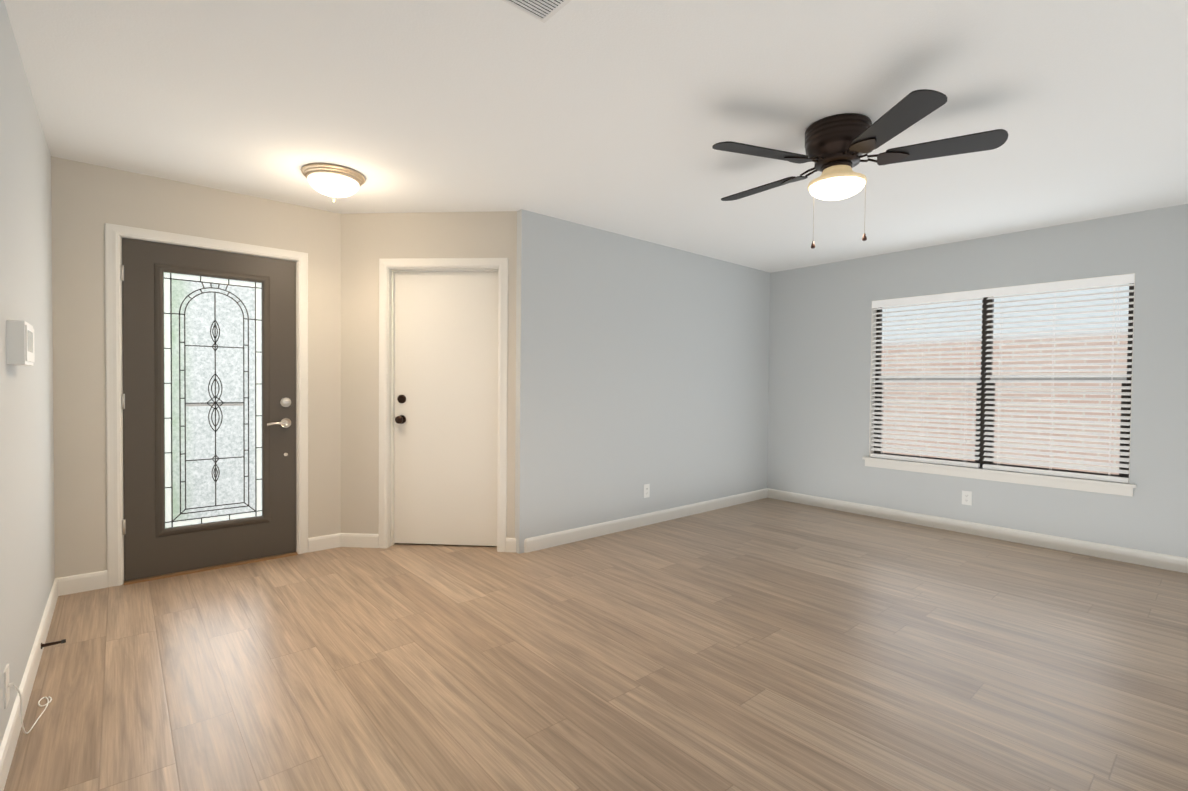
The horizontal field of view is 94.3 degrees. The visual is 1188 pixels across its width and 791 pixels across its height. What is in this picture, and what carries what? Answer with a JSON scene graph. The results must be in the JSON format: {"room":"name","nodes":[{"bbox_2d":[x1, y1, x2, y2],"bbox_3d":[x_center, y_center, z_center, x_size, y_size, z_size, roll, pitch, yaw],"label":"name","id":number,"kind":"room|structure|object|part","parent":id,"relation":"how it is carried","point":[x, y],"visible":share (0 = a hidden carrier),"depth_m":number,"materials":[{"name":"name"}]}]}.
{"room":"empty living room","nodes":[
{"label":"empty living room","id":0,"kind":"room"},
{"bbox_2d":[0,0,54,745],"bbox_3d":[-1.395,-0.047,1.101,0.120,2.440,5.306,0,1,-41],"label":"wall","id":1,"kind":"structure","parent":0,"point":[27,557],"depth_m":2.11,"materials":[{"name":"grey paint"}]},
{"bbox_2d":[6,320,34,365],"bbox_3d":[-1.974,-0.177,1.901,0.047,0.144,0.240,0,1,-41],"label":"thermostat","id":2,"kind":"object","parent":1,"relation":"attached to","point":[20,349],"visible":1,"depth_m":1.81,"materials":[{"name":"white plastic"}]},
{"bbox_2d":[4,663,51,733],"bbox_3d":[-1.953,1.005,1.909,0.039,0.293,0.442,0,1,-34],"label":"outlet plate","id":3,"kind":"object","parent":1,"relation":"attached to","point":[7,684],"visible":1,"depth_m":1.76,"materials":[{"name":"white plastic"}]},
{"bbox_3d":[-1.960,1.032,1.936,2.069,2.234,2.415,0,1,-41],"label":"cable cord","id":4,"kind":"part","parent":3,"relation":"part of","materials":[{"name":"white plastic"}]},
{"bbox_2d":[0,570,107,790],"bbox_3d":[-1.276,1.122,1.234,0.220,0.100,5.066,0,1,-41],"label":"baseboard","id":5,"kind":"structure","parent":1,"relation":"attached to","point":[67,585],"depth_m":2.27,"materials":[{"name":"white wood"}]},
{"bbox_2d":[41,639,65,648],"bbox_3d":[-2.376,1.089,2.421,0.079,0.026,0.026,0,1,-41],"label":"door stop","id":6,"kind":"object","parent":5,"relation":"attached to","point":[52,643],"visible":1,"depth_m":2.42,"materials":[{"name":"brown metal"}]},
{"bbox_2d":[51,156,340,577],"bbox_3d":[-2.492,-0.104,3.578,1.691,2.440,0.120,0,1,-41],"label":"wall","id":7,"kind":"structure","parent":0,"point":[88,201],"depth_m":3.20,"materials":[{"name":"beige paint"}]},
{"bbox_2d":[105,223,307,586],"bbox_3d":[-2.466,0.058,3.593,1.070,2.117,0.137,0,1,-41],"label":"door frame","id":8,"kind":"structure","parent":7,"relation":"attached to","point":[114,233],"depth_m":3.37,"materials":[{"name":"white wood"}]},
{"bbox_3d":[-2.435,0.031,3.548,0.615,1.670,0.019,0,1,-41],"label":"front door glass frame","id":9,"kind":"part","parent":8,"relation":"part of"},
{"bbox_2d":[120,238,295,580],"bbox_3d":[-2.436,0.087,3.551,0.931,2.031,0.097,0,1,-41],"label":"front door","id":10,"kind":"structure","parent":7,"relation":"in","point":[147,553],"depth_m":3.53,"materials":[{"name":"brown wood"}]},
{"bbox_3d":[-2.779,0.030,3.250,0.020,1.590,0.014,0,1,-41],"label":"front door hinges","id":11,"kind":"part","parent":10,"relation":"part of","materials":[{"name":"silver metal"}]},
{"bbox_2d":[164,273,261,526],"bbox_3d":[-2.448,0.031,3.563,0.523,1.578,0.004,0,1,-41],"label":"glass panel","id":12,"kind":"object","parent":10,"relation":"in","point":[215,396],"depth_m":3.55,"materials":[{"name":"grey"}]},
{"bbox_3d":[-2.449,0.031,3.564,0.516,1.571,0.002,0,1,-41],"label":"front door beveled glass","id":13,"kind":"part","parent":12,"relation":"part of","materials":[{"name":"clear glass"}]},
{"bbox_3d":[-2.452,0.031,3.567,0.527,1.582,0.006,0,1,-41],"label":"glass","id":14,"kind":"part","parent":10,"relation":"part of","materials":[{"name":"clear glass"}]},
{"bbox_3d":[-2.152,0.218,3.769,0.153,0.406,0.052,0,1,-41],"label":"front door hardware","id":15,"kind":"part","parent":10,"relation":"part of","materials":[{"name":"silver metal"}]},
{"bbox_2d":[341,211,516,537],"bbox_3d":[-1.162,-0.101,4.053,1.386,2.440,0.120,1,1,4],"label":"wall","id":16,"kind":"structure","parent":0,"point":[369,241],"depth_m":4.02,"materials":[{"name":"beige paint"}]},
{"bbox_2d":[308,533,377,551],"bbox_3d":[-1.804,1.065,3.980,0.426,0.100,0.215,0,1,-41],"label":"baseboard","id":17,"kind":"structure","parent":16,"relation":"attached to","point":[336,540],"depth_m":4.04,"materials":[{"name":"white"}]},
{"bbox_2d":[378,258,507,551],"bbox_3d":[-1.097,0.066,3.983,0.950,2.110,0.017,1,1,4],"label":"door frame","id":18,"kind":"structure","parent":16,"relation":"attached to","point":[386,264],"depth_m":3.96,"materials":[{"name":"white wood"}]},
{"bbox_2d":[394,272,497,545],"bbox_3d":[-1.089,0.095,4.094,0.804,2.025,0.035,1,1,4],"label":"closet door","id":19,"kind":"structure","parent":16,"relation":"in","point":[446,354],"depth_m":4.08,"materials":[{"name":"white wood"}]},
{"bbox_2d":[395,395,405,423],"bbox_3d":[-1.432,0.103,4.070,0.064,0.216,0.065,1,1,4],"label":"hardware piece","id":20,"kind":"object","parent":19,"relation":"attached to","point":[400,419],"visible":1,"depth_m":4.08,"materials":[{"name":"brown metal"}]},
{"bbox_2d":[4,498,1187,790],"bbox_3d":[0.771,1.207,3.001,6.327,0.100,5.766,0,1,-41],"label":"floor","id":21,"kind":"structure","parent":0,"point":[766,644],"depth_m":2.34,"materials":[{"name":"wood"}]},
{"bbox_2d":[124,552,297,584],"bbox_3d":[-2.488,1.109,3.628,0.926,0.012,0.198,0,1,-41],"label":"threshold","id":22,"kind":"object","parent":21,"relation":"on","point":[205,569],"visible":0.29,"depth_m":3.52,"materials":[{"name":"brown wood"}]},
{"bbox_2d":[4,0,1187,272],"bbox_3d":[0.794,-1.332,2.953,6.327,0.100,5.766,0,1,-41],"label":"ceiling","id":23,"kind":"structure","parent":0,"point":[620,116],"depth_m":2.42,"materials":[{"name":"white paint"}]},
{"bbox_2d":[301,163,364,201],"bbox_3d":[-1.541,-1.228,3.265,0.344,0.163,0.344,0,1,-41],"label":"ceiling light","id":24,"kind":"object","parent":23,"relation":"attached to","point":[333,181],"visible":1,"depth_m":3.17,"materials":[{"name":"white glass"}]},
{"bbox_2d":[502,0,570,22],"bbox_3d":[-0.217,-1.261,1.701,0.300,0.014,0.200,0,1,-41],"label":"ceiling vent","id":25,"kind":"object","parent":23,"relation":"in","point":[543,11],"visible":1,"depth_m":1.78,"materials":[{"name":"white metal"}]},
{"bbox_2d":[712,89,1007,248],"bbox_3d":[1.020,-0.991,2.535,0.916,0.562,1.279,0,1,-41],"label":"ceiling fan","id":26,"kind":"object","parent":23,"relation":"hanging from","point":[837,146],"visible":1,"depth_m":2.49,"materials":[{"name":"brown metal"}]},
{"bbox_3d":[1.155,-0.970,2.626,0.246,0.056,0.246,0,1,-41],"label":"lamp shade","id":27,"kind":"part","parent":26,"relation":"part of","materials":[{"name":"white glass"}]},
{"bbox_2d":[515,209,770,553],"bbox_3d":[0.696,-0.102,5.031,3.316,2.440,0.120,0,1,-41],"label":"wall","id":28,"kind":"structure","parent":0,"point":[640,364],"depth_m":4.60,"materials":[{"name":"grey paint"}]},
{"bbox_2d":[644,484,649,497],"bbox_3d":[0.456,0.825,4.765,0.070,0.115,0.007,0,1,-41],"label":"electrical outlet","id":29,"kind":"object","parent":28,"relation":"attached to","point":[646,490],"visible":1,"depth_m":4.76,"materials":[{"name":"white plastic"}]},
{"bbox_2d":[506,488,1187,572],"bbox_3d":[1.058,1.116,2.667,5.627,0.100,4.189,0,1,-41],"label":"baseboard","id":30,"kind":"structure","parent":28,"relation":"attached to","point":[1110,552],"depth_m":4.48,"materials":[{"name":"white wood"}]},
{"bbox_2d":[767,204,1187,557],"bbox_3d":[3.309,-0.068,4.508,0.200,2.440,4.326,0,1,-41],"label":"wall","id":31,"kind":"structure","parent":0,"point":[819,378],"depth_m":4.47,"materials":[{"name":"grey paint"}]},
{"bbox_2d":[962,490,971,505],"bbox_3d":[3.106,0.854,4.592,0.007,0.115,0.070,0,1,-41],"label":"electrical outlet","id":32,"kind":"object","parent":31,"relation":"attached to","point":[966,497],"visible":1,"depth_m":4.59,"materials":[{"name":"white plastic"}]},
{"bbox_2d":[862,273,1135,496],"bbox_3d":[3.198,-0.092,4.539,0.137,1.555,1.850,0,1,-41],"label":"window frame","id":33,"kind":"structure","parent":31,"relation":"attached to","point":[1101,486],"depth_m":4.45,"materials":[{"name":"white"}]},
{"bbox_2d":[874,283,1133,477],"bbox_3d":[3.231,-0.135,4.560,0.149,1.470,1.770,0,1,-41],"label":"window","id":34,"kind":"structure","parent":31,"relation":"in","point":[983,368],"depth_m":4.56,"materials":[{"name":"brown metal"}]},
{"bbox_2d":[870,273,1134,482],"bbox_3d":[3.200,-0.135,4.534,0.066,1.465,1.766,0,1,-41],"label":"window blinds","id":35,"kind":"object","parent":34,"relation":"attached to","point":[1074,285],"visible":0.9,"depth_m":4.39,"materials":[{"name":"white plastic"}]},
{"bbox_3d":[3.708,-0.571,3.897,0.010,0.425,0.022,0,1,-41],"label":"blind cord","id":36,"kind":"part","parent":34,"relation":"part of","materials":[{"name":"white fabric"}]},
{"label":"outside","id":37,"kind":"structure","parent":0,"visible":0},
{"bbox_2d":[881,284,1128,474],"bbox_3d":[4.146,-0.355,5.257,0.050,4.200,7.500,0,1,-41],"label":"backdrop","id":38,"kind":"structure","parent":37,"point":[1023,351],"depth_m":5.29,"materials":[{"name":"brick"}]}
]}

